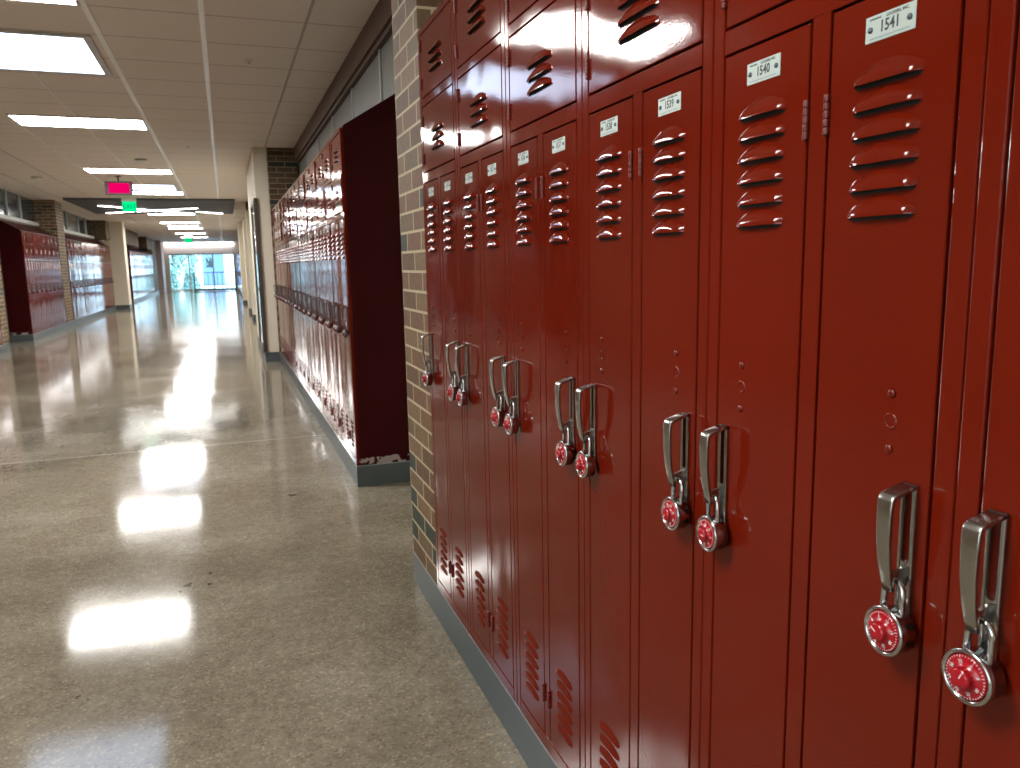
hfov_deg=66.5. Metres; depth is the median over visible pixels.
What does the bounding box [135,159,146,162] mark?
smoke detector
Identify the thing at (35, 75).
trim
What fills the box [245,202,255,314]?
wall
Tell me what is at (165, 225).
recessed light
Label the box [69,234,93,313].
locker
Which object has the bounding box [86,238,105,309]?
locker
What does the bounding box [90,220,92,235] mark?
wall
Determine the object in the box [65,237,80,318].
locker
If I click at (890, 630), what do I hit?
padlock
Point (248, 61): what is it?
sprinkler
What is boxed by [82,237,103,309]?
locker
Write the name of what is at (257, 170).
wall
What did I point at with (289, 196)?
locker
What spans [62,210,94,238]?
window
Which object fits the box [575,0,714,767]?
locker
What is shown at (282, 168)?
wall
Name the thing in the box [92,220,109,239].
wall
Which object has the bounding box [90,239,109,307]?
locker
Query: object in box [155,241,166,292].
wall
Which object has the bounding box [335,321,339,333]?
padlock
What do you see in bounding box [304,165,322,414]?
locker
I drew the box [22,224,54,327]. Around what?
locker
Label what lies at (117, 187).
hanging sign
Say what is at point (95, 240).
locker
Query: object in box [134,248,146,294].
locker
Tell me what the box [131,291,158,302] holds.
baseboard
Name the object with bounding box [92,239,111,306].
locker
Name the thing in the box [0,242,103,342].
wall
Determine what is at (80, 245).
locker
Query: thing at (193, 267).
broadleaf tree
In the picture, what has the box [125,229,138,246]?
wall
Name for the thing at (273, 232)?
locker
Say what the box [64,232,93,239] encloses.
trim
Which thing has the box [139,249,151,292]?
locker
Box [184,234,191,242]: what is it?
exit sign
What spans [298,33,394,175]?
window
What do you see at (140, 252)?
locker
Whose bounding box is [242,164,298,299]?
wall
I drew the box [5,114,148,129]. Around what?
recessed light
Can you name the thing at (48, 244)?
locker
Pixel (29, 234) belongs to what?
locker
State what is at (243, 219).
wall
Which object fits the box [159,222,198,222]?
recessed light
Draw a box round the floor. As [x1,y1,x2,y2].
[0,289,527,767]
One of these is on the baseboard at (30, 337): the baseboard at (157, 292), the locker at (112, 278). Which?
the locker at (112, 278)
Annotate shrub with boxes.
[170,269,180,289]
[181,271,201,290]
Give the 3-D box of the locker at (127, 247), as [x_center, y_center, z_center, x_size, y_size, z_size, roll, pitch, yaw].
[-15.002,-4.457,30.953,0.390,2.019,0.392,-4,9,-20]
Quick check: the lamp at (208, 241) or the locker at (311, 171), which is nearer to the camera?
the locker at (311, 171)
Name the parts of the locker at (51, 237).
box door, box door, tall door, tall door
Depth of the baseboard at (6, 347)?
12.01 m
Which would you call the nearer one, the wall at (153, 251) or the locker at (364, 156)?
the locker at (364, 156)
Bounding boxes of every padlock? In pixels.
[313,310,317,320]
[319,313,323,324]
[326,317,331,328]
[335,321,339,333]
[342,324,347,337]
[422,362,432,385]
[447,374,458,400]
[456,378,467,406]
[490,394,505,426]
[503,401,518,434]
[555,426,574,465]
[575,435,595,477]
[661,477,688,530]
[696,494,727,551]
[864,577,915,656]
[942,617,1005,706]
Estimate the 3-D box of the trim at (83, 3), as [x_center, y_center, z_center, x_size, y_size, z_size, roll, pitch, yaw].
[-3.170,-2.449,6.474,0.034,0.007,21.880,-4,9,-20]
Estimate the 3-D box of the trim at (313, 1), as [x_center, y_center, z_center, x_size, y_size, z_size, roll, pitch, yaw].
[-0.682,-1.990,3.229,0.016,0.007,14.020,-4,9,-20]
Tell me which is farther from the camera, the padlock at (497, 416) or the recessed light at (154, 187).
the recessed light at (154, 187)
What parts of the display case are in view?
glass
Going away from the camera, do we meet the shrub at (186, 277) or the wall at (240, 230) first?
the wall at (240, 230)
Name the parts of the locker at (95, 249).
tall door, tall door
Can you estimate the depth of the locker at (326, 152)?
4.69 m
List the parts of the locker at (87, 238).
tall door, tall door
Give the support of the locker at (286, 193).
on the baseboard at (393, 472)
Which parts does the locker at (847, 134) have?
handle, box door, tall door, number plate, tall door, number plate, handle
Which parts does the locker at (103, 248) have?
tall door, tall door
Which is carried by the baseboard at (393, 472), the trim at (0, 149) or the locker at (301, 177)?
the locker at (301, 177)
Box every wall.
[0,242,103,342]
[0,267,8,344]
[33,200,73,321]
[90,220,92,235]
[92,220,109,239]
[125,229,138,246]
[138,237,158,291]
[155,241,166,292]
[163,241,238,290]
[237,223,246,299]
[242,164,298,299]
[242,218,251,308]
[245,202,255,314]
[246,147,278,352]
[266,147,297,360]
[391,0,442,584]
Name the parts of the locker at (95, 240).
tall door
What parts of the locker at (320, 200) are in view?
box door, box door, handle, tall door, handle, tall door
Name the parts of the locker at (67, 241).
tall door, tall door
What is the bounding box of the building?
[202,254,225,285]
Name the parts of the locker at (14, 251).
box door, box door, tall door, tall door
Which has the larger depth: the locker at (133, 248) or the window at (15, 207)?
the locker at (133, 248)
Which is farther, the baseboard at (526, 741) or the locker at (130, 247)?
the locker at (130, 247)
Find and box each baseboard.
[0,343,9,353]
[10,304,131,341]
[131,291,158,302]
[257,335,410,486]
[413,551,557,767]
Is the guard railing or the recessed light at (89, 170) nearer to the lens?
the recessed light at (89, 170)
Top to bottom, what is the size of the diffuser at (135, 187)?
0.006 m
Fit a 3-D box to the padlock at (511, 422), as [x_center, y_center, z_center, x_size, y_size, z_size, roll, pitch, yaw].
[0.000,0.077,1.776,0.030,0.080,0.049,-4,9,-19]
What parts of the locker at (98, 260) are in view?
tall door, tall door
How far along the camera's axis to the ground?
81.60 m
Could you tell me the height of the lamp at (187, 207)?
0.030 m
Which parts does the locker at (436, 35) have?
handle, number plate, box door, tall door, box door, number plate, handle, tall door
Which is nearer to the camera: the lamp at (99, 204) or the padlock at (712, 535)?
the padlock at (712, 535)
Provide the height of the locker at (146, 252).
2.019 m
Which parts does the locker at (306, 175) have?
box door, box door, tall door, tall door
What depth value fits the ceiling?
6.70 m
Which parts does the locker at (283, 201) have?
box door, box door, tall door, tall door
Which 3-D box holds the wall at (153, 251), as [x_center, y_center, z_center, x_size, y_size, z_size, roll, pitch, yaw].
[-17.633,-5.790,38.002,0.360,2.580,4.700,-4,9,-20]
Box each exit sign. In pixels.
[121,198,136,211]
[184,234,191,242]
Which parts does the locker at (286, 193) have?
box door, box door, tall door, tall door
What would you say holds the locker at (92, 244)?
on the baseboard at (30, 337)
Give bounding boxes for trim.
[0,111,123,197]
[0,149,90,197]
[0,173,57,197]
[0,218,38,227]
[32,72,155,197]
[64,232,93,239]
[78,0,187,198]
[197,0,218,198]
[233,202,248,218]
[264,0,314,147]
[293,0,392,163]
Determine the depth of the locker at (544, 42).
1.60 m
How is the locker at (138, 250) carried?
on the baseboard at (157, 292)
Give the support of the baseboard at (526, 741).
attached to the wall at (408, 16)
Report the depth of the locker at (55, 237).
16.38 m
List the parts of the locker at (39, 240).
box door, box door, tall door, tall door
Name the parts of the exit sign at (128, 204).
lit panel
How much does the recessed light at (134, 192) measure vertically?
0.014 m
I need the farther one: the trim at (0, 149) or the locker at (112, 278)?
the locker at (112, 278)
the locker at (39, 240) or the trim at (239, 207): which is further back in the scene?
the trim at (239, 207)
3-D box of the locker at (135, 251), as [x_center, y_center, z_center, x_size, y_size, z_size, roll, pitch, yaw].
[-15.137,-4.512,31.318,0.388,2.019,0.392,-4,9,-20]
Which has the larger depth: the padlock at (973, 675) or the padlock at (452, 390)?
the padlock at (452, 390)
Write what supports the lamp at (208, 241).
attached to the ceiling
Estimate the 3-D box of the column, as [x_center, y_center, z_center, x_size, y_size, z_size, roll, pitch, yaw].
[-12.429,-3.802,24.622,0.550,2.579,0.680,-4,9,-20]
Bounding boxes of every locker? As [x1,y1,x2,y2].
[0,219,37,334]
[0,323,2,345]
[4,220,42,331]
[12,222,46,330]
[17,223,50,328]
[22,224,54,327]
[26,225,58,325]
[31,226,62,324]
[36,227,65,323]
[65,234,88,315]
[65,235,85,316]
[65,236,82,316]
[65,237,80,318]
[65,238,77,319]
[67,234,90,314]
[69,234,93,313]
[72,235,95,312]
[74,235,97,311]
[78,236,99,311]
[81,237,101,310]
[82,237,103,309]
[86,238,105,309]
[87,238,107,308]
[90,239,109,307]
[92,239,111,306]
[95,240,113,306]
[96,240,114,305]
[127,247,139,296]
[127,248,136,297]
[127,249,134,298]
[128,247,141,296]
[128,248,138,297]
[128,249,135,298]
[129,247,142,295]
[130,247,144,295]
[131,250,137,297]
[133,248,145,292]
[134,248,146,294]
[135,250,143,295]
[135,251,140,296]
[137,249,148,293]
[138,249,150,293]
[138,250,147,294]
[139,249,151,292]
[140,252,145,294]
[141,251,149,293]
[142,250,152,289]
[146,252,153,292]
[271,209,281,352]
[273,207,284,357]
[274,204,286,360]
[277,202,289,364]
[279,198,292,369]
[282,194,295,373]
[284,191,298,378]
[287,187,302,384]
[290,182,306,390]
[294,177,311,397]
[298,171,316,405]
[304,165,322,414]
[308,158,329,424]
[315,149,337,436]
[321,140,345,448]
[330,94,409,465]
[418,0,470,635]
[453,0,517,705]
[502,0,585,767]
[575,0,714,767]
[699,0,991,767]
[937,0,1019,767]
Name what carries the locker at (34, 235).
on the baseboard at (30, 337)
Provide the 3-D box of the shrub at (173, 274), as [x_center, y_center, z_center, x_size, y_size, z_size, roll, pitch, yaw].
[-21.339,-6.418,48.724,1.449,1.669,1.584,-7,11,-35]
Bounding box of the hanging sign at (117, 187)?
[104,176,132,194]
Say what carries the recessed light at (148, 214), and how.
in the ceiling
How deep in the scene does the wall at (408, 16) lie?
2.67 m
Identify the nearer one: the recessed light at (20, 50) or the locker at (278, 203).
the recessed light at (20, 50)
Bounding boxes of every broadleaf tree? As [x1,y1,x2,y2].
[169,255,195,289]
[178,255,211,271]
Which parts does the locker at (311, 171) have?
box door, box door, tall door, handle, tall door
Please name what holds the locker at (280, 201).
on the baseboard at (393, 472)
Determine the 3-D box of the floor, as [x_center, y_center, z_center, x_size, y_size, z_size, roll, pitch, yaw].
[-8.873,-1.707,20.233,5.500,0.100,51.350,-4,9,-20]
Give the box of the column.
[104,222,131,304]
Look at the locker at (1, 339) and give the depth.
11.85 m
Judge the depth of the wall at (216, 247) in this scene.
43.54 m
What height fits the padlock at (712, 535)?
0.080 m
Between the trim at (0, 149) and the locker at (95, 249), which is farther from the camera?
the locker at (95, 249)
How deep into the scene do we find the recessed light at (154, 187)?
14.17 m
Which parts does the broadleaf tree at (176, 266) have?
crown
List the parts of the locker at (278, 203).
box door, box door, tall door, tall door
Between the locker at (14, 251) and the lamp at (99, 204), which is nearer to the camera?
the locker at (14, 251)
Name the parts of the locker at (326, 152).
box door, handle, box door, tall door, handle, tall door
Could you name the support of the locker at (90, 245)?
on the baseboard at (30, 337)
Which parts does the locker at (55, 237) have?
box door, tall door, tall door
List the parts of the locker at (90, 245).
tall door, tall door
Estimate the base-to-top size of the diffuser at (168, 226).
0.006 m
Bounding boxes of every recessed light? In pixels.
[0,29,112,76]
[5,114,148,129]
[6,0,80,6]
[82,167,172,174]
[133,184,178,190]
[133,191,183,194]
[148,214,194,214]
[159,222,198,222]
[165,225,199,226]
[168,228,202,228]
[175,233,205,233]
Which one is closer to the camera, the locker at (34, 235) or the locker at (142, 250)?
the locker at (34, 235)
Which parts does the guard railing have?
rail, rail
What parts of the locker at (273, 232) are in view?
tall door, tall door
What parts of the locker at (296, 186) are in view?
box door, box door, tall door, tall door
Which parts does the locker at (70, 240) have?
tall door, tall door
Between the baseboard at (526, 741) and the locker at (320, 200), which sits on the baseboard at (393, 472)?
the locker at (320, 200)
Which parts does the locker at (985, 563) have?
handle, tall door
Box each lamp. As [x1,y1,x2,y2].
[97,204,194,213]
[105,207,197,212]
[163,241,233,242]
[195,211,223,213]
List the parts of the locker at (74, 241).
tall door, tall door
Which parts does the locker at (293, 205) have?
box door, box door, tall door, tall door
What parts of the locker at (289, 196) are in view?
box door, box door, tall door, tall door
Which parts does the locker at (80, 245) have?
tall door, tall door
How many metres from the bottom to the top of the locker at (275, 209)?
2.019 m
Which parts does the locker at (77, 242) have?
tall door, tall door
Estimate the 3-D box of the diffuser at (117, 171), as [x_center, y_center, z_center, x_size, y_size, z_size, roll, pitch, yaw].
[-5.766,-3.224,11.781,1.154,0.006,0.559,-4,9,-20]
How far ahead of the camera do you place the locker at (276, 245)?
9.47 m
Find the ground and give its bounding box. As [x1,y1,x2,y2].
[177,275,234,288]
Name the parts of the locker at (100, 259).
tall door, tall door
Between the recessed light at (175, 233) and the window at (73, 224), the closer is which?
the window at (73, 224)
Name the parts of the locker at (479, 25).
handle, number plate, tall door, box door, box door, number plate, handle, tall door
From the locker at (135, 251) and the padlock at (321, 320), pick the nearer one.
the padlock at (321, 320)
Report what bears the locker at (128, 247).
on the baseboard at (157, 292)
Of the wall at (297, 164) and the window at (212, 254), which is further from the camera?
the window at (212, 254)
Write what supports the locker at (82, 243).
on the baseboard at (30, 337)
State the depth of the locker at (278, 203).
8.71 m
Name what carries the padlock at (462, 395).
attached to the locker at (479, 25)
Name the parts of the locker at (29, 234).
box door, box door, tall door, tall door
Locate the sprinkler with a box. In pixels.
[244,59,252,64]
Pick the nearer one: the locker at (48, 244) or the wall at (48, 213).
the locker at (48, 244)
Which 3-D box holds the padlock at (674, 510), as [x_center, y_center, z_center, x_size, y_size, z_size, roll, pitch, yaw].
[0.237,0.173,1.131,0.030,0.080,0.049,-4,9,-16]
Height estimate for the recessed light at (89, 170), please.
0.014 m
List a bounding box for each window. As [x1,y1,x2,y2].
[0,188,38,225]
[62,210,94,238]
[168,253,235,290]
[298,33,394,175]
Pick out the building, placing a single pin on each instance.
(218, 259)
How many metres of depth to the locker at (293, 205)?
6.88 m
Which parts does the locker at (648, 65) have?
handle, number plate, tall door, box door, number plate, tall door, handle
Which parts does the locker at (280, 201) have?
box door, box door, tall door, tall door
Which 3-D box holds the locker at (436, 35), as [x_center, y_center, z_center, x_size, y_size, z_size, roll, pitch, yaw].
[-0.052,-0.285,2.388,0.390,2.019,0.392,-4,9,-20]
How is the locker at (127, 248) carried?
on the baseboard at (157, 292)
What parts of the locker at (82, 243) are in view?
tall door, tall door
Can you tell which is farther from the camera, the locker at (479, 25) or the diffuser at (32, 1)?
the diffuser at (32, 1)
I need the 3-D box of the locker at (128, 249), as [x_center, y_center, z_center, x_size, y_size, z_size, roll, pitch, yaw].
[-14.465,-4.239,29.489,0.391,2.019,0.392,-4,9,-20]
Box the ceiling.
[0,0,378,241]
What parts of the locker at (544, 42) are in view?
handle, number plate, box door, tall door, box door, number plate, tall door, handle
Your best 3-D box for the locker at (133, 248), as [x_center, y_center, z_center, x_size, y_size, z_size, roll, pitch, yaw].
[-15.943,-4.839,33.513,0.389,2.019,0.392,-4,9,-20]
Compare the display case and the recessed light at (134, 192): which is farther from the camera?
the recessed light at (134, 192)
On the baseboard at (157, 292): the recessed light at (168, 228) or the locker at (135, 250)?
the locker at (135, 250)
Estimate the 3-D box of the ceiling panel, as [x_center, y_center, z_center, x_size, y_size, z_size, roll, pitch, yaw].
[-8.319,-4.204,18.477,3.320,0.045,4.400,-4,9,-20]
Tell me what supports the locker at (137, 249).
on the baseboard at (157, 292)
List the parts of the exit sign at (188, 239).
lit panel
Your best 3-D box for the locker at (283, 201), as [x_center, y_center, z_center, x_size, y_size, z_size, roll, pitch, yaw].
[-2.126,-1.127,8.035,0.390,2.019,0.392,-4,9,-20]
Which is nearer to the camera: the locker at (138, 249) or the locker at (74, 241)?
the locker at (74, 241)
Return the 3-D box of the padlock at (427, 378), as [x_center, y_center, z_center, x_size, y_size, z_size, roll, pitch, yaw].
[-0.268,-0.032,2.508,0.030,0.080,0.049,-5,10,-22]
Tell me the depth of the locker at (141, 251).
35.03 m
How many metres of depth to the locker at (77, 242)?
18.75 m
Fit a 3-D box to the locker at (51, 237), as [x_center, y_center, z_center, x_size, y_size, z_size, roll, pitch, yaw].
[-9.498,-2.222,15.960,0.390,2.019,0.392,-4,9,-20]
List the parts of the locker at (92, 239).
tall door, tall door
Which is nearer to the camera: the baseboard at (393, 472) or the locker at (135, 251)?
the baseboard at (393, 472)
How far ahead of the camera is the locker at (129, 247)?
32.10 m
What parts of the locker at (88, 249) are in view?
tall door, tall door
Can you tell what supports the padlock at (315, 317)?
attached to the locker at (311, 171)
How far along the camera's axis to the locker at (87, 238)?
22.42 m
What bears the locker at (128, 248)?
on the baseboard at (157, 292)
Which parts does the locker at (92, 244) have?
tall door, tall door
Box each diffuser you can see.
[29,0,75,3]
[85,169,170,173]
[133,185,175,189]
[168,226,198,226]
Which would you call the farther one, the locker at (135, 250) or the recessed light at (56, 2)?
the locker at (135, 250)
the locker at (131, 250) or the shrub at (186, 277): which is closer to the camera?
the locker at (131, 250)
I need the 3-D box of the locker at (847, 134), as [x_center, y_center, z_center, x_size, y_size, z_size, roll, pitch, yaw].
[0.485,-0.067,0.924,0.390,2.019,0.392,-4,9,-20]
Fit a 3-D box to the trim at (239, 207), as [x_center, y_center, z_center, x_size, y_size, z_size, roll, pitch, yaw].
[-6.717,-4.315,19.425,0.340,0.180,3.500,-4,9,-20]
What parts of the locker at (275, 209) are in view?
box door, box door, tall door, tall door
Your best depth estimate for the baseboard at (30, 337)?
16.17 m
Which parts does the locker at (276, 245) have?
tall door, tall door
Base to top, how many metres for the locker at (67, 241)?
2.019 m
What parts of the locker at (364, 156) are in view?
box door, handle, box door, tall door, handle, tall door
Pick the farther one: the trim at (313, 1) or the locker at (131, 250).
the locker at (131, 250)
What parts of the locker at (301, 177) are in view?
box door, box door, tall door, tall door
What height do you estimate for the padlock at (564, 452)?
0.079 m
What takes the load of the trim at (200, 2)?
attached to the ceiling
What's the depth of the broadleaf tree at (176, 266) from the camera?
51.90 m
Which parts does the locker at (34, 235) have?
box door, box door, tall door, tall door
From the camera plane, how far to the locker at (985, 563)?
0.66 m
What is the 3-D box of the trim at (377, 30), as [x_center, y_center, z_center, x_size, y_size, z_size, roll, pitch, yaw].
[-1.402,-2.364,6.318,0.065,0.195,7.680,-4,9,-20]
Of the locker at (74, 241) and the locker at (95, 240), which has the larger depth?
the locker at (95, 240)
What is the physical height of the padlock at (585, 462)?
0.079 m
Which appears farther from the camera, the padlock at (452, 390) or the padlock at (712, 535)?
the padlock at (452, 390)
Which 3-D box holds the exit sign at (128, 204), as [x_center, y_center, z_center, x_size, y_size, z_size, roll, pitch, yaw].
[-7.936,-3.734,16.214,0.280,0.289,0.040,-4,9,-20]
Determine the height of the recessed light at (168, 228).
0.014 m
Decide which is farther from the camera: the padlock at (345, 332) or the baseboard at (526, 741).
the padlock at (345, 332)
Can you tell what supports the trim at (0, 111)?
attached to the ceiling
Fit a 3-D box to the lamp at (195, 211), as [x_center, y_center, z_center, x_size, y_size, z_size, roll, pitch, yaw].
[-7.721,-4.415,20.010,0.090,0.030,0.922,2,9,21]
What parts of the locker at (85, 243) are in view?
tall door, tall door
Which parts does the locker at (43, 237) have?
box door, box door, tall door, tall door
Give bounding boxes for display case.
[250,198,267,351]
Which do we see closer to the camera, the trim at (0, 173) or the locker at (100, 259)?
the trim at (0, 173)
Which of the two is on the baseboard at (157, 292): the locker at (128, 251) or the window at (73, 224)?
the locker at (128, 251)
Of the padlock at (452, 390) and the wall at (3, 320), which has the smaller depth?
the padlock at (452, 390)
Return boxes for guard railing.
[193,272,236,290]
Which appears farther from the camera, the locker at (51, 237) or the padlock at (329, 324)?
the locker at (51, 237)
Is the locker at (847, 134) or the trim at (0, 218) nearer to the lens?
the locker at (847, 134)
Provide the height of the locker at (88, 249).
2.019 m
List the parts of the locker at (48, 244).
box door, box door, tall door, tall door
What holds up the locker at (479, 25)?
on the baseboard at (526, 741)

